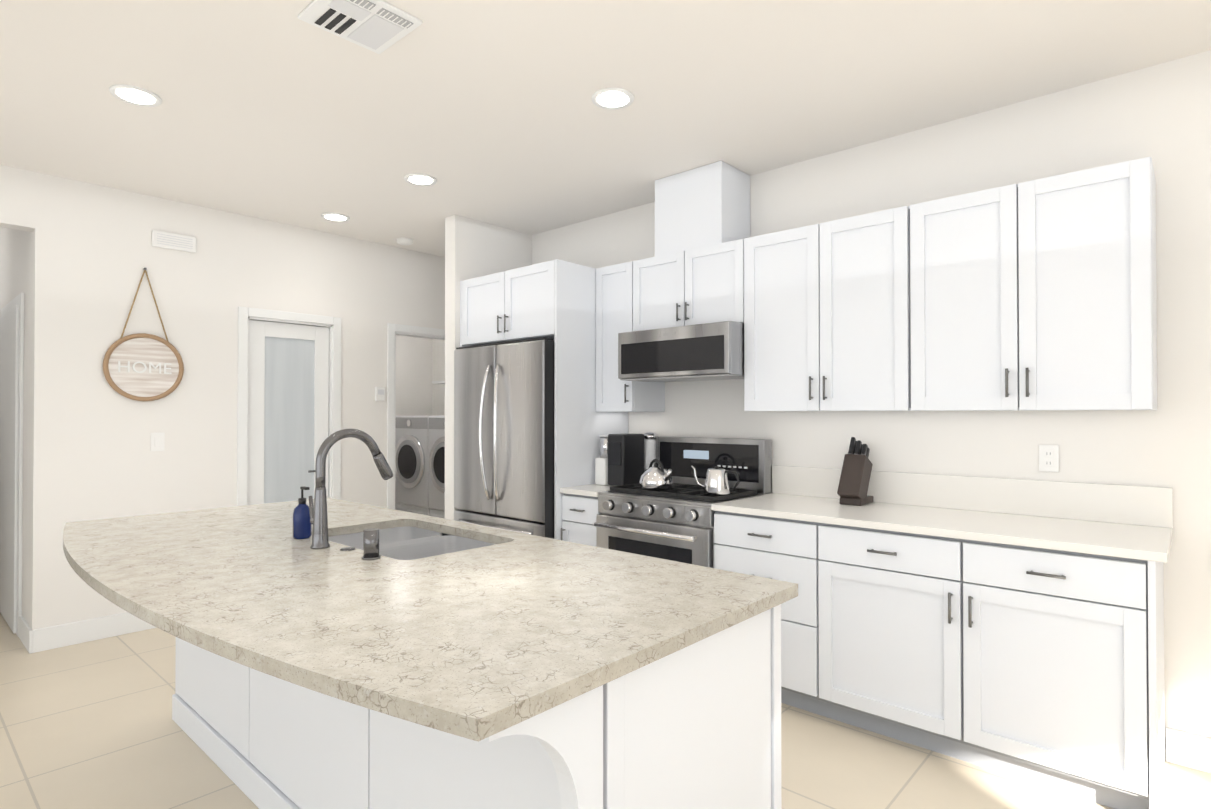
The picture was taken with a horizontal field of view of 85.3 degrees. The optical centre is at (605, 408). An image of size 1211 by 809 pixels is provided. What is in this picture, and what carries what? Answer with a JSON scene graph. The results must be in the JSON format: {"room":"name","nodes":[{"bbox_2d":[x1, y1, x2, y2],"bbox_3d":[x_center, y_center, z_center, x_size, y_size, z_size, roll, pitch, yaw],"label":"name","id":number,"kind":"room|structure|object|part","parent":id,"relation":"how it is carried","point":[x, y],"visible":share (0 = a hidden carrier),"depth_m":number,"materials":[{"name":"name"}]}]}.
{"room":"kitchen","nodes":[
{"label":"kitchen","id":0,"kind":"room"},
{"bbox_2d":[0,227,31,624],"bbox_3d":[-4.442,0.030,4.898,3.050,2.743,0.120,0,-1,42],"label":"wall","id":1,"kind":"structure","parent":0,"point":[15,263],"depth_m":3.85,"materials":[{"name":"white paint"}]},
{"bbox_2d":[0,292,23,636],"bbox_3d":[-3.921,0.346,4.324,0.950,2.100,0.030,0,-1,42],"label":"door frame","id":2,"kind":"structure","parent":1,"relation":"attached to","point":[11,400],"depth_m":4.13,"materials":[{"name":"white wood"}]},
{"bbox_2d":[19,616,26,648],"bbox_3d":[-4.393,1.335,4.751,3.064,0.130,0.014,0,-1,42],"label":"baseboard","id":3,"kind":"structure","parent":1,"relation":"attached to","point":[22,623],"depth_m":3.89,"materials":[{"name":"white wood"}]},
{"bbox_2d":[0,165,444,629],"bbox_3d":[-3.339,0.019,3.755,0.120,2.743,8.540,0,-1,42],"label":"wall","id":4,"kind":"structure","parent":0,"point":[95,252],"depth_m":4.21,"materials":[{"name":"white paint"}]},
{"bbox_2d":[27,612,156,653],"bbox_3d":[-2.905,1.329,4.139,0.034,0.130,1.070,0,-1,42],"label":"baseboard","id":5,"kind":"structure","parent":4,"relation":"attached to","point":[47,638],"depth_m":3.90,"materials":[{"name":"white wood"}]},
{"bbox_2d":[103,268,183,400],"bbox_3d":[-2.896,-0.463,4.135,0.034,0.841,0.427,0,-1,42],"label":"home sign","id":6,"kind":"object","parent":4,"relation":"attached to","point":[142,367],"visible":1,"depth_m":4.12,"materials":[{"name":"beige wood"}]},
{"bbox_2d":[151,432,164,450],"bbox_3d":[-2.854,0.215,4.192,0.010,0.118,0.075,0,-1,42],"label":"switch plate","id":7,"kind":"object","parent":4,"relation":"attached to","point":[157,441],"visible":1,"depth_m":4.19,"materials":[{"name":"white plastic"}]},
{"bbox_2d":[152,230,195,252],"bbox_3d":[-2.793,-1.079,4.263,0.022,0.105,0.250,0,-1,42],"label":"air vent","id":8,"kind":"object","parent":4,"relation":"in","point":[168,240],"visible":1,"depth_m":4.25,"materials":[{"name":"white"}]},
{"bbox_2d":[249,320,328,504],"bbox_3d":[-2.307,0.385,4.821,0.090,2.008,0.570,0,-1,42],"label":"pantry door","id":9,"kind":"structure","parent":4,"relation":"in","point":[288,393],"depth_m":4.82,"materials":[{"name":"white"}]},
{"bbox_2d":[237,306,340,505],"bbox_3d":[-2.338,0.350,4.850,0.136,2.102,0.734,0,-1,42],"label":"door frame","id":10,"kind":"structure","parent":4,"relation":"attached to","point":[245,314],"depth_m":4.74,"materials":[{"name":"white wood"}]},
{"bbox_2d":[375,387,384,400],"bbox_3d":[-1.825,-0.115,5.327,0.024,0.115,0.085,0,-1,42],"label":"thermostat","id":11,"kind":"object","parent":4,"relation":"attached to","point":[379,393],"visible":0.98,"depth_m":5.31,"materials":[{"name":"white plastic"}]},
{"bbox_2d":[387,323,444,509],"bbox_3d":[-1.512,0.358,5.767,0.136,2.102,0.944,0,-1,42],"label":"door frame","id":12,"kind":"structure","parent":4,"relation":"attached to","point":[393,330],"depth_m":5.41,"materials":[{"name":"white wood"}]},
{"bbox_2d":[396,335,431,415],"bbox_3d":[-2.867,0.055,7.638,0.120,2.743,1.860,0,-1,42],"label":"wall","id":13,"kind":"structure","parent":0,"point":[420,365],"depth_m":8.11,"materials":[{"name":"white paint"}]},
{"bbox_2d":[432,339,444,415],"bbox_3d":[-1.356,0.055,7.635,2.370,2.743,0.120,0,-1,42],"label":"wall","id":14,"kind":"structure","parent":0,"point":[438,346],"depth_m":8.22,"materials":[{"name":"white paint"}]},
{"bbox_2d":[432,381,444,383],"bbox_3d":[-1.377,-0.411,7.376,1.550,0.230,0.300,0,-1,42],"label":"shelf","id":15,"kind":"object","parent":14,"relation":"attached to","point":[438,382],"visible":0.02,"depth_m":7.73,"materials":[{"name":"white wood"}]},
{"bbox_2d":[445,215,531,519],"bbox_3d":[-0.663,0.031,5.066,0.120,2.743,1.270,0,-1,42],"label":"wall","id":16,"kind":"structure","parent":0,"point":[475,248],"depth_m":4.63,"materials":[{"name":"white paint"}]},
{"bbox_2d":[0,613,1210,808],"bbox_3d":[-1.697,1.427,2.262,11.000,0.100,8.900,0,-1,42],"label":"floor","id":17,"kind":"structure","parent":0,"point":[90,725],"depth_m":2.59,"materials":[{"name":"tile"}]},
{"bbox_2d":[395,416,429,515],"bbox_3d":[-1.883,0.755,7.443,0.685,1.340,0.822,0,-1,42],"label":"washer","id":18,"kind":"object","parent":17,"relation":"on","point":[411,464],"visible":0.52,"depth_m":7.10,"materials":[{"name":"white metal"}]},
{"bbox_2d":[429,416,444,518],"bbox_3d":[-1.367,0.750,6.978,0.685,1.340,0.822,0,-1,42],"label":"dryer","id":19,"kind":"object","parent":17,"relation":"on","point":[437,466],"visible":0.27,"depth_m":6.80,"materials":[{"name":"white metal"}]},
{"bbox_2d":[172,605,781,808],"bbox_3d":[-0.816,0.936,2.226,2.588,0.881,0.968,0,-1,42],"label":"kitchen island","id":20,"kind":"object","parent":17,"relation":"on","point":[699,727],"depth_m":1.47,"materials":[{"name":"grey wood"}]},
{"bbox_2d":[63,497,797,800],"bbox_3d":[-0.891,0.434,2.153,2.656,0.121,1.216,0,-1,42],"label":"island countertop","id":21,"kind":"structure","parent":20,"relation":"on","point":[370,667],"depth_m":1.62,"materials":[{"name":"beige stone"}]},
{"bbox_2d":[293,486,311,538],"bbox_3d":[-1.084,0.372,2.352,0.066,0.182,0.062,0,-1,42],"label":"soap bottle","id":22,"kind":"object","parent":21,"relation":"on","point":[302,526],"visible":1,"depth_m":2.33,"materials":[{"name":"blue"}]},
{"bbox_2d":[340,547,354,550],"bbox_3d":[-0.841,0.459,2.146,0.048,0.006,0.048,0,-1,42],"label":"cover","id":23,"kind":"object","parent":21,"relation":"on","point":[347,549],"visible":0.98,"depth_m":2.13,"materials":[{"name":"silver metal"}]},
{"bbox_2d":[309,429,392,548],"bbox_3d":[-0.886,0.267,2.284,0.111,0.392,0.293,0,-1,42],"label":"faucet","id":24,"kind":"object","parent":21,"relation":"on","point":[318,519],"visible":1,"depth_m":2.18,"materials":[{"name":"silver metal"}]},
{"bbox_3d":[-0.717,0.416,2.014,0.056,0.088,0.056,0,-1,42],"label":"air switch button","id":25,"kind":"part","parent":21,"relation":"part of","materials":[{"name":"silver metal"}]},
{"bbox_2d":[328,521,490,556],"bbox_3d":[-0.724,0.601,2.386,0.746,0.233,0.471,0,-1,42],"label":"sink","id":26,"kind":"object","parent":21,"relation":"in","point":[404,540],"depth_m":2.57,"materials":[{"name":"silver metal"}]},
{"bbox_2d":[454,338,553,538],"bbox_3d":[-0.488,0.491,4.434,0.916,1.812,0.786,0,-1,42],"label":"refrigerator","id":27,"kind":"object","parent":17,"relation":"on","point":[503,435],"visible":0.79,"depth_m":4.12,"materials":[{"name":"silver metal"}]},
{"bbox_2d":[460,259,627,539],"bbox_3d":[-0.442,0.255,4.489,0.973,2.286,0.700,0,-1,42],"label":"cabinet","id":28,"kind":"object","parent":17,"relation":"on","point":[555,300],"visible":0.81,"depth_m":4.10,"materials":[{"name":"white wood"}]},
{"bbox_2d":[560,484,612,545],"bbox_3d":[0.048,0.859,4.070,0.306,1.069,0.660,0,-1,42],"label":"base cabinet","id":29,"kind":"object","parent":17,"relation":"on","point":[580,512],"visible":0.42,"depth_m":3.86,"materials":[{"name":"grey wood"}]},
{"bbox_2d":[595,433,643,485],"bbox_3d":[0.087,0.320,4.144,0.230,0.318,0.230,0,-1,42],"label":"coffee maker","id":30,"kind":"object","parent":29,"relation":"on","point":[619,461],"visible":0.92,"depth_m":4.07,"materials":[{"name":"black plastic"}]},
{"bbox_2d":[644,432,658,470],"bbox_3d":[0.288,0.317,4.199,0.102,0.327,0.102,0,-1,42],"label":"canister","id":31,"kind":"object","parent":29,"relation":"on","point":[649,447],"visible":0.62,"depth_m":4.16,"materials":[{"name":"silver metal"}]},
{"bbox_2d":[594,436,771,567],"bbox_3d":[0.418,0.783,3.685,0.756,1.215,0.713,0,-1,42],"label":"range","id":32,"kind":"object","parent":17,"relation":"on","point":[675,522],"visible":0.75,"depth_m":3.61,"materials":[{"name":"silver metal"}]},
{"bbox_2d":[639,459,672,490],"bbox_3d":[0.298,0.368,3.664,0.229,0.168,0.190,0,-1,42],"label":"kettle","id":33,"kind":"object","parent":32,"relation":"on","point":[655,478],"visible":1,"depth_m":3.61,"materials":[{"name":"silver metal"}]},
{"bbox_2d":[691,466,739,494],"bbox_3d":[0.577,0.377,3.454,0.260,0.146,0.140,0,-1,42],"label":"gooseneck kettle","id":34,"kind":"object","parent":32,"relation":"on","point":[716,481],"visible":1,"depth_m":3.40,"materials":[{"name":"silver metal"}]},
{"bbox_2d":[714,513,834,719],"bbox_3d":[0.962,0.944,3.268,0.597,0.884,0.626,0,-1,42],"label":"base cabinet","id":35,"kind":"object","parent":17,"relation":"on","point":[802,553],"depth_m":2.94,"materials":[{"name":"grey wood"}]},
{"bbox_2d":[835,525,1164,808],"bbox_3d":[1.560,0.939,2.729,1.139,0.884,0.626,0,-1,42],"label":"base cabinet","id":36,"kind":"object","parent":17,"relation":"on","point":[1012,627],"depth_m":2.41,"materials":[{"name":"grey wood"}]},
{"bbox_2d":[711,493,1172,564],"bbox_3d":[1.366,0.483,2.897,1.704,0.030,0.642,0,-1,42],"label":"countertop","id":37,"kind":"structure","parent":36,"relation":"on","point":[1061,534],"depth_m":2.66,"materials":[{"name":"beige stone"}]},
{"bbox_2d":[837,437,872,505],"bbox_3d":[1.242,0.308,3.255,0.105,0.326,0.228,0,-1,42],"label":"knife block","id":38,"kind":"object","parent":37,"relation":"on","point":[855,477],"visible":1,"depth_m":3.21,"materials":[{"name":"brown wood"}]},
{"bbox_2d":[0,0,1210,256],"bbox_3d":[-1.697,-1.416,2.288,11.000,0.100,8.900,0,-1,42],"label":"ceiling","id":39,"kind":"structure","parent":0,"point":[478,110],"depth_m":2.81,"materials":[{"name":"white paint"}]},
{"bbox_2d":[109,84,161,106],"bbox_3d":[-2.040,-1.356,2.858,0.188,0.008,0.188,0,-1,42],"label":"recessed light","id":40,"kind":"object","parent":39,"relation":"in","point":[135,95],"visible":0.98,"depth_m":2.84,"materials":[{"name":"white plastic"}]},
{"bbox_2d":[321,213,349,221],"bbox_3d":[-1.897,-1.340,4.619,0.188,0.008,0.188,0,-1,42],"label":"recessed light","id":41,"kind":"object","parent":39,"relation":"in","point":[337,217],"visible":1,"depth_m":4.61,"materials":[{"name":"white plastic"}]},
{"bbox_2d":[298,0,422,53],"bbox_3d":[-0.857,-1.357,2.301,0.300,0.017,0.310,0,-1,42],"label":"ceiling vent","id":42,"kind":"object","parent":39,"relation":"in","point":[378,26],"visible":0.98,"depth_m":2.30,"materials":[{"name":"white"}]},
{"bbox_2d":[396,237,412,244],"bbox_3d":[-1.594,-1.321,5.224,0.130,0.035,0.130,0,-1,42],"label":"smoke detector","id":43,"kind":"object","parent":39,"relation":"attached to","point":[404,241],"visible":1,"depth_m":5.18,"materials":[{"name":"white plastic"}]},
{"bbox_2d":[404,173,436,185],"bbox_3d":[-1.091,-1.347,3.881,0.188,0.008,0.188,0,-1,42],"label":"recessed light","id":44,"kind":"object","parent":39,"relation":"in","point":[419,179],"visible":1,"depth_m":3.86,"materials":[{"name":"white"}]},
{"bbox_2d":[591,88,633,109],"bbox_3d":[0.032,-1.356,2.886,0.188,0.008,0.188,0,-1,42],"label":"recessed light","id":45,"kind":"object","parent":39,"relation":"in","point":[612,98],"visible":1,"depth_m":2.87,"materials":[{"name":"white plastic"}]},
{"bbox_2d":[532,50,1210,759],"bbox_3d":[1.842,0.012,2.990,6.380,2.743,0.120,0,-1,42],"label":"wall","id":46,"kind":"structure","parent":0,"point":[1160,114],"depth_m":2.83,"materials":[{"name":"white paint"}]},
{"bbox_2d":[596,262,664,411],"bbox_3d":[0.159,-0.440,4.206,0.305,0.902,0.327,0,-1,42],"label":"upper cabinet","id":47,"kind":"object","parent":46,"relation":"attached to","point":[613,394],"depth_m":4.11,"materials":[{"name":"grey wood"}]},
{"bbox_2d":[628,237,739,331],"bbox_3d":[0.555,-0.678,3.850,0.761,0.432,0.327,0,-1,42],"label":"upper cabinet","id":48,"kind":"object","parent":46,"relation":"attached to","point":[693,284],"depth_m":3.72,"materials":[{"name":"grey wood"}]},
{"bbox_2d":[618,321,743,381],"bbox_3d":[0.507,-0.306,3.793,0.756,0.282,0.469,0,-1,42],"label":"microwave","id":49,"kind":"object","parent":48,"relation":"attached to","point":[706,351],"visible":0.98,"depth_m":3.57,"materials":[{"name":"silver metal"}]},
{"bbox_2d":[655,161,749,252],"bbox_3d":[0.566,-1.122,3.855,0.460,0.454,0.312,0,-1,42],"label":"cover","id":50,"kind":"object","parent":46,"relation":"attached to","point":[710,202],"depth_m":3.71,"materials":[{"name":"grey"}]},
{"bbox_2d":[740,201,927,410],"bbox_3d":[1.171,-0.448,3.294,0.894,0.902,0.327,0,-1,42],"label":"upper cabinet","id":51,"kind":"object","parent":46,"relation":"attached to","point":[834,314],"depth_m":3.14,"materials":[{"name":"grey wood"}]},
{"bbox_2d":[772,465,1172,528],"bbox_3d":[1.574,0.394,3.129,1.704,0.154,0.020,0,-1,42],"label":"backsplash","id":52,"kind":"structure","parent":46,"relation":"attached to","point":[1132,505],"depth_m":2.93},
{"bbox_2d":[928,157,1156,410],"bbox_3d":[1.740,-0.453,2.781,0.894,0.902,0.327,0,-1,42],"label":"upper cabinet","id":53,"kind":"object","parent":46,"relation":"attached to","point":[1037,295],"depth_m":2.58,"materials":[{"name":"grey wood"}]},
{"bbox_2d":[1039,445,1058,471],"bbox_3d":[1.911,0.216,2.834,0.072,0.116,0.010,0,-1,42],"label":"electrical outlet plate","id":54,"kind":"object","parent":46,"relation":"attached to","point":[1048,458],"visible":1,"depth_m":2.83,"materials":[{"name":"white plastic"}]},
{"bbox_2d":[1166,728,1210,772],"bbox_3d":[3.135,1.307,1.722,2.538,0.130,0.014,0,-1,42],"label":"baseboard","id":55,"kind":"structure","parent":46,"relation":"attached to","point":[1189,750],"depth_m":2.52,"materials":[{"name":"white"}]}
]}

